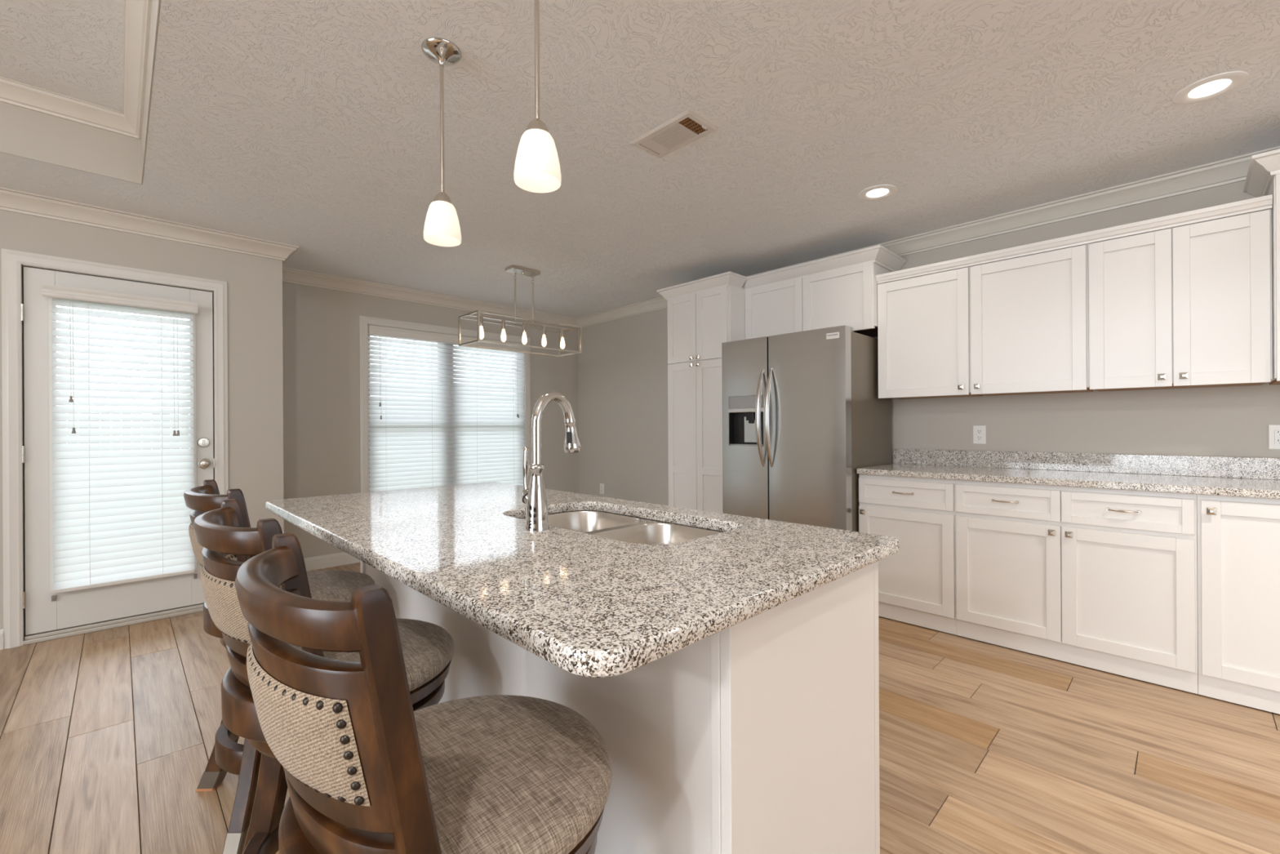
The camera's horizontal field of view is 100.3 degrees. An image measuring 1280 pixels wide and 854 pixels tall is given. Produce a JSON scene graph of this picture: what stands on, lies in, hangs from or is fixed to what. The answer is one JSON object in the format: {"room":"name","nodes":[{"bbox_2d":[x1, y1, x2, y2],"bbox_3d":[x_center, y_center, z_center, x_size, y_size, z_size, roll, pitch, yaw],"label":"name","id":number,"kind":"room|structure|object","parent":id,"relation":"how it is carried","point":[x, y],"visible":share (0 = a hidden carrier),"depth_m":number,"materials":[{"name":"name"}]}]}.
{"room":"kitchen","nodes":[
{"label":"kitchen","id":0,"kind":"room"},
{"bbox_2d":[0,0,160,184],"bbox_3d":[-1.708,-1.424,-0.267,2.997,0.315,5.597,0,0,-44],"label":"tray ceiling edge","id":1,"kind":"structure","parent":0,"point":[26,133],"depth_m":2.57,"materials":[{"name":"beige paint"}]},
{"bbox_2d":[0,0,151,139],"bbox_3d":[-1.709,-1.539,-0.267,2.987,0.085,5.587,0,0,-44],"label":"trim","id":2,"kind":"structure","parent":1,"relation":"attached to","point":[136,13],"depth_m":2.48,"materials":[{"name":"beige paint"}]},
{"bbox_2d":[0,209,284,628],"bbox_3d":[-4.681,-0.015,1.704,5.966,2.510,0.140,0,0,-44],"label":"wall door","id":3,"kind":"structure","parent":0,"point":[254,283],"depth_m":3.56,"materials":[{"name":"beige paint"}]},
{"bbox_2d":[0,628,3,649],"bbox_3d":[-5.024,1.138,1.254,4.558,0.107,0.015,0,0,-44],"label":"baseboard","id":4,"kind":"structure","parent":3,"relation":"attached to","point":[1,629],"depth_m":2.84,"materials":[{"name":"white paint"}]},
{"bbox_2d":[1,248,228,648],"bbox_3d":[-3.089,0.114,3.215,0.958,2.134,0.203,0,0,-44],"label":"door","id":5,"kind":"structure","parent":3,"relation":"attached to","point":[30,615],"depth_m":2.97,"materials":[{"name":"white paint"}]},
{"bbox_2d":[42,284,197,601],"bbox_3d":[-3.041,0.094,3.162,0.655,1.750,0.089,0,0,-44],"label":"window blind","id":6,"kind":"object","parent":5,"relation":"attached to","point":[118,517],"visible":0.9,"depth_m":3.14,"materials":[{"name":"white plastic"}]},
{"bbox_2d":[0,146,1279,327],"bbox_3d":[-0.065,-1.227,-0.721,8.910,0.098,11.050,0,0,-44],"label":"trim","id":7,"kind":"structure","parent":3,"relation":"attached to","point":[1233,170],"depth_m":3.26,"materials":[{"name":"beige paint"}]},
{"bbox_2d":[282,281,578,558],"bbox_3d":[-1.835,-0.031,5.366,3.224,2.510,0.140,0,0,-44],"label":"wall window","id":8,"kind":"structure","parent":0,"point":[321,326],"depth_m":4.55,"materials":[{"name":"beige paint"}]},
{"bbox_2d":[303,551,359,571],"bbox_3d":[-1.238,1.117,4.439,3.395,0.107,2.010,0,0,-44],"label":"baseboard","id":9,"kind":"structure","parent":8,"relation":"attached to","point":[326,561],"depth_m":4.49,"materials":[{"name":"white paint"}]},
{"bbox_2d":[359,315,530,493],"bbox_3d":[-1.867,-0.037,5.312,1.735,1.878,0.142,0,0,-44],"label":"window","id":10,"kind":"structure","parent":8,"relation":"attached to","point":[364,322],"depth_m":4.75,"materials":[{"name":"white paint"}]},
{"bbox_2d":[368,324,526,492],"bbox_3d":[-1.821,-0.047,5.265,1.593,1.702,0.075,0,0,-44],"label":"window blind","id":11,"kind":"object","parent":8,"relation":"attached to","point":[423,439],"visible":0.79,"depth_m":5.17,"materials":[{"name":"white plastic"}]},
{"bbox_2d":[0,0,1279,317],"bbox_3d":[-0.084,-1.501,-0.703,9.110,0.450,11.300,0,0,-44],"label":"ceiling","id":12,"kind":"structure","parent":0,"point":[312,126],"depth_m":2.25,"materials":[{"name":"white paint"}]},
{"bbox_2d":[421,37,461,246],"bbox_3d":[-0.670,-0.951,1.807,0.128,0.643,0.128,0,0,-44],"label":"pendant light","id":13,"kind":"object","parent":12,"relation":"hanging from","point":[442,228],"visible":1,"depth_m":1.78,"materials":[{"name":"white glass"}]},
{"bbox_2d":[457,264,582,356],"bbox_3d":[-0.943,-0.946,4.312,0.951,0.648,0.313,0,0,-44],"label":"chandelier","id":14,"kind":"object","parent":12,"relation":"hanging from","point":[515,269],"visible":1,"depth_m":4.27,"materials":[{"name":"silver metal"}]},
{"bbox_2d":[480,316,484,339],"bbox_3d":[-1.206,-0.749,4.055,0.043,0.168,0.042,0,0,-44],"label":"bulb","id":15,"kind":"object","parent":14,"relation":"attached to","point":[482,332],"depth_m":4.04,"materials":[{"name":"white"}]},
{"bbox_2d":[500,320,506,342],"bbox_3d":[-1.070,-0.750,4.187,0.043,0.168,0.042,0,0,-44],"label":"bulb","id":16,"kind":"object","parent":14,"relation":"attached to","point":[503,336],"depth_m":4.18,"materials":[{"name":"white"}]},
{"bbox_2d":[521,323,527,344],"bbox_3d":[-0.935,-0.751,4.319,0.043,0.168,0.042,0,0,-44],"label":"bulb","id":17,"kind":"object","parent":14,"relation":"attached to","point":[524,340],"depth_m":4.31,"materials":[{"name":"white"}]},
{"bbox_2d":[541,326,546,346],"bbox_3d":[-0.800,-0.752,4.452,0.043,0.168,0.042,0,0,-44],"label":"bulb","id":18,"kind":"object","parent":14,"relation":"attached to","point":[544,342],"depth_m":4.44,"materials":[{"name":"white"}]},
{"bbox_2d":[560,328,564,349],"bbox_3d":[-0.665,-0.752,4.584,0.043,0.168,0.042,0,0,-44],"label":"bulb","id":19,"kind":"object","parent":14,"relation":"attached to","point":[562,343],"depth_m":4.57,"materials":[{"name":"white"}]},
{"bbox_2d":[513,0,561,193],"bbox_3d":[-0.267,-0.953,1.383,0.128,0.643,0.128,0,0,-44],"label":"pendant light","id":20,"kind":"object","parent":12,"relation":"hanging from","point":[537,166],"visible":1,"depth_m":1.36,"materials":[{"name":"white glass"}]},
{"bbox_2d":[629,109,718,158],"bbox_3d":[0.144,-1.269,2.341,0.195,0.016,0.349,0,0,-44],"label":"ceiling vent","id":21,"kind":"object","parent":12,"relation":"in","point":[686,127],"visible":1,"depth_m":2.32,"materials":[{"name":"white metal"}]},
{"bbox_2d":[678,117,707,134],"bbox_3d":[0.226,-1.274,2.258,0.135,0.005,0.056,0,0,-44],"label":"grille","id":22,"kind":"object","parent":21,"relation":"attached to","point":[693,126],"depth_m":2.26,"materials":[{"name":"brown metal"}]},
{"bbox_2d":[857,184,897,200],"bbox_3d":[1.300,-1.280,2.923,0.196,0.008,0.196,0,0,-44],"label":"recessed light","id":23,"kind":"object","parent":12,"relation":"in","point":[879,192],"visible":1,"depth_m":2.91,"materials":[{"name":"white"}]},
{"bbox_2d":[1173,71,1248,104],"bbox_3d":[2.165,-1.285,2.030,0.196,0.008,0.196,0,0,-44],"label":"recessed light","id":24,"kind":"object","parent":12,"relation":"in","point":[1213,86],"visible":1,"depth_m":2.02,"materials":[{"name":"white"}]},
{"bbox_2d":[0,562,1279,853],"bbox_3d":[-0.069,1.204,-0.703,9.110,0.080,11.300,0,0,-44],"label":"floor","id":25,"kind":"structure","parent":0,"point":[107,736],"depth_m":1.90,"materials":[{"name":"brown wood"}]},
{"bbox_2d":[183,479,375,853],"bbox_3d":[-1.134,0.670,1.732,0.475,1.000,0.522,0,0,43],"label":"bar stool","id":26,"kind":"object","parent":25,"relation":"on","point":[227,754],"visible":0.13,"depth_m":1.54,"materials":[{"name":"brown wood"}]},
{"bbox_2d":[306,569,375,601],"bbox_3d":[-1.116,0.540,1.752,0.452,0.060,0.444,0,0,43],"label":"seat cushion","id":27,"kind":"object","parent":26,"relation":"on","point":[328,584],"depth_m":1.76,"materials":[{"name":"brown fabric"}]},
{"bbox_2d":[192,498,454,853],"bbox_3d":[-0.690,0.668,1.234,0.475,1.000,0.522,0,0,45],"label":"bar stool","id":28,"kind":"object","parent":25,"relation":"on","point":[428,648],"visible":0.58,"depth_m":1.10,"materials":[{"name":"brown wood"}]},
{"bbox_2d":[249,617,454,691],"bbox_3d":[-0.671,0.538,1.254,0.452,0.060,0.444,0,0,45],"label":"seat cushion","id":29,"kind":"object","parent":28,"relation":"on","point":[428,648],"depth_m":1.23,"materials":[{"name":"brown fabric"}]},
{"bbox_2d":[235,533,611,853],"bbox_3d":[-0.286,0.665,0.814,0.522,1.000,0.475,0,0,-44],"label":"bar stool","id":30,"kind":"object","parent":25,"relation":"on","point":[366,772],"visible":1,"depth_m":0.61,"materials":[{"name":"brown wood"}]},
{"bbox_2d":[413,694,611,853],"bbox_3d":[-0.268,0.536,0.833,0.444,0.060,0.452,0,0,-44],"label":"seat cushion","id":31,"kind":"object","parent":30,"relation":"on","point":[506,774],"depth_m":0.79,"materials":[{"name":"brown fabric"}]},
{"bbox_2d":[360,560,879,853],"bbox_3d":[-0.271,0.732,1.685,0.594,0.867,1.790,0,0,-44],"label":"kitchen island","id":32,"kind":"object","parent":25,"relation":"on","point":[759,734],"visible":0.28,"depth_m":1.00,"materials":[{"name":"white paint"}]},
{"bbox_2d":[265,481,899,677],"bbox_3d":[-0.384,0.282,1.615,0.938,0.032,1.912,0,0,-44],"label":"island countertop","id":33,"kind":"structure","parent":32,"relation":"on","point":[584,604],"depth_m":1.04,"materials":[{"name":"stone"}]},
{"bbox_2d":[521,391,581,531],"bbox_3d":[-0.240,0.085,1.434,0.170,0.361,0.094,0,0,-44],"label":"faucet","id":34,"kind":"object","parent":33,"relation":"on","point":[534,495],"visible":1,"depth_m":1.38,"materials":[{"name":"silver metal"}]},
{"bbox_2d":[520,510,724,543],"bbox_3d":[-0.080,0.400,1.552,0.420,0.205,0.749,0,0,-44],"label":"sink","id":35,"kind":"object","parent":33,"relation":"in","point":[621,527],"visible":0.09,"depth_m":1.64,"materials":[{"name":"silver metal"}]},
{"bbox_2d":[656,271,746,512],"bbox_3d":[0.650,0.007,4.437,0.680,2.306,0.750,0,0,-44],"label":"pantry cabinet","id":36,"kind":"object","parent":25,"relation":"on","point":[705,313],"visible":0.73,"depth_m":4.22,"materials":[{"name":"white paint"}]},
{"bbox_2d":[721,324,891,531],"bbox_3d":[1.153,0.268,3.772,0.820,1.779,0.916,0,0,-44],"label":"refrigerator","id":37,"kind":"object","parent":25,"relation":"on","point":[802,411],"visible":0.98,"depth_m":3.47,"materials":[{"name":"silver metal"}]},
{"bbox_2d":[858,473,956,635],"bbox_3d":[1.751,0.717,3.326,0.663,0.860,0.536,0,0,-44],"label":"base cabinet","id":38,"kind":"object","parent":25,"relation":"on","point":[917,583],"visible":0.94,"depth_m":3.08,"materials":[{"name":"white paint"}]},
{"bbox_2d":[856,448,1279,498],"bbox_3d":[2.393,0.216,2.678,0.649,0.134,2.388,0,0,-44],"label":"countertop","id":39,"kind":"structure","parent":38,"relation":"on","point":[1246,477],"depth_m":2.79,"materials":[{"name":"stone"}]},
{"bbox_2d":[955,479,1197,693],"bbox_3d":[2.260,0.715,2.805,0.663,0.860,0.919,0,0,-44],"label":"base cabinet","id":40,"kind":"object","parent":25,"relation":"on","point":[1100,579],"visible":1,"depth_m":2.55,"materials":[{"name":"white paint"}]},
{"bbox_2d":[1196,493,1279,714],"bbox_3d":[2.741,0.712,2.318,0.657,0.860,0.449,0,0,-44],"label":"base cabinet","id":41,"kind":"object","parent":25,"relation":"on","point":[1238,537],"visible":0.99,"depth_m":2.19,"materials":[{"name":"white paint"}]},
{"bbox_2d":[577,180,1279,505],"bbox_3d":[3.178,-0.059,2.442,0.140,2.510,11.050,0,0,-44],"label":"wall","id":42,"kind":"structure","parent":0,"point":[623,364],"depth_m":3.34,"materials":[{"name":"beige paint"}]},
{"bbox_2d":[600,483,604,493],"bbox_3d":[-0.432,0.698,6.034,0.009,0.117,0.072,0,0,-44],"label":"wall outlet","id":43,"kind":"object","parent":42,"relation":"attached to","point":[602,485],"visible":1,"depth_m":6.03,"materials":[{"name":"white plastic"}]},
{"bbox_2d":[742,244,906,339],"bbox_3d":[1.312,-0.894,3.912,0.460,0.510,1.061,0,0,-44],"label":"upper cabinet","id":44,"kind":"object","parent":42,"relation":"attached to","point":[839,290],"visible":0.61,"depth_m":3.72,"materials":[{"name":"white paint"}]},
{"bbox_2d":[875,256,982,399],"bbox_3d":[1.853,-0.590,3.419,0.377,0.802,0.528,0,0,-44],"label":"upper cabinet","id":45,"kind":"object","parent":42,"relation":"attached to","point":[924,311],"visible":1,"depth_m":3.30,"materials":[{"name":"white paint"}]},
{"bbox_2d":[973,425,986,444],"bbox_3d":[2.152,0.049,3.385,0.009,0.117,0.072,0,0,-44],"label":"wall outlet","id":46,"kind":"object","parent":42,"relation":"attached to","point":[979,431],"visible":1,"depth_m":3.38,"materials":[{"name":"white plastic"}]},
{"bbox_2d":[976,428,982,434],"bbox_3d":[2.151,0.029,3.384,0.003,0.033,0.033,0,0,-44],"label":"receptacle","id":47,"kind":"object","parent":46,"relation":"attached to","point":[979,431],"depth_m":3.38,"materials":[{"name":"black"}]},
{"bbox_2d":[976,435,982,440],"bbox_3d":[2.151,0.069,3.384,0.003,0.033,0.033,0,0,-44],"label":"receptacle","id":48,"kind":"object","parent":46,"relation":"attached to","point":[979,437],"depth_m":3.38,"materials":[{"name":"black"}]},
{"bbox_2d":[968,232,1094,395],"bbox_3d":[2.224,-0.592,3.040,0.377,0.802,0.532,0,0,-44],"label":"upper cabinet","id":49,"kind":"object","parent":42,"relation":"attached to","point":[1029,302],"visible":0.99,"depth_m":2.92,"materials":[{"name":"white paint"}]},
{"bbox_2d":[893,448,1279,479],"bbox_3d":[2.617,0.199,2.897,0.023,0.102,2.388,0,0,-44],"label":"backsplash","id":50,"kind":"structure","parent":42,"relation":"attached to","point":[1257,468],"depth_m":2.94,"materials":[{"name":"stone"}]},
{"bbox_2d":[1086,194,1272,391],"bbox_3d":[2.624,-0.595,2.630,0.377,0.802,0.614,0,0,-44],"label":"upper cabinet","id":51,"kind":"object","parent":42,"relation":"attached to","point":[1180,300],"visible":1,"depth_m":2.49,"materials":[{"name":"white paint"}]},
{"bbox_2d":[1243,148,1279,384],"bbox_3d":[3.007,-0.674,2.174,0.467,0.956,0.702,0,0,-44],"label":"upper cabinet","id":52,"kind":"object","parent":42,"relation":"attached to","point":[1263,177],"visible":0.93,"depth_m":2.27,"materials":[{"name":"white paint"}]},
{"bbox_2d":[1268,424,1279,449],"bbox_3d":[3.008,0.047,2.509,0.010,0.117,0.072,0,0,-44],"label":"wall outlet","id":53,"kind":"object","parent":42,"relation":"attached to","point":[1273,429],"visible":1,"depth_m":2.52,"materials":[{"name":"white plastic"}]},
{"bbox_2d":[1275,430,1279,435],"bbox_3d":[3.006,0.027,2.506,0.001,0.024,0.028,0,0,-44],"label":"receptacle","id":54,"kind":"object","parent":53,"relation":"attached to","point":[1277,432],"depth_m":2.51,"materials":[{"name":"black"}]},
{"bbox_2d":[1275,438,1279,444],"bbox_3d":[3.006,0.067,2.506,0.001,0.024,0.028,0,0,-44],"label":"receptacle","id":55,"kind":"object","parent":53,"relation":"attached to","point":[1277,440],"depth_m":2.51,"materials":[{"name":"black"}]},
{"label":"outside","id":56,"kind":"structure","parent":0,"visible":0},
{"bbox_3d":[-15.839,1.577,16.217,60.000,0.150,34.650,0,0,-44],"label":"ground","id":57,"kind":"structure","parent":56,"visible":0},
{"bbox_2d":[57,413,190,458],"bbox_3d":[-8.327,0.580,12.881,38.090,1.760,0.070,0,0,-44],"label":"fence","id":58,"kind":"object","parent":57,"relation":"on","point":[82,413],"visible":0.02,"depth_m":10.59,"materials":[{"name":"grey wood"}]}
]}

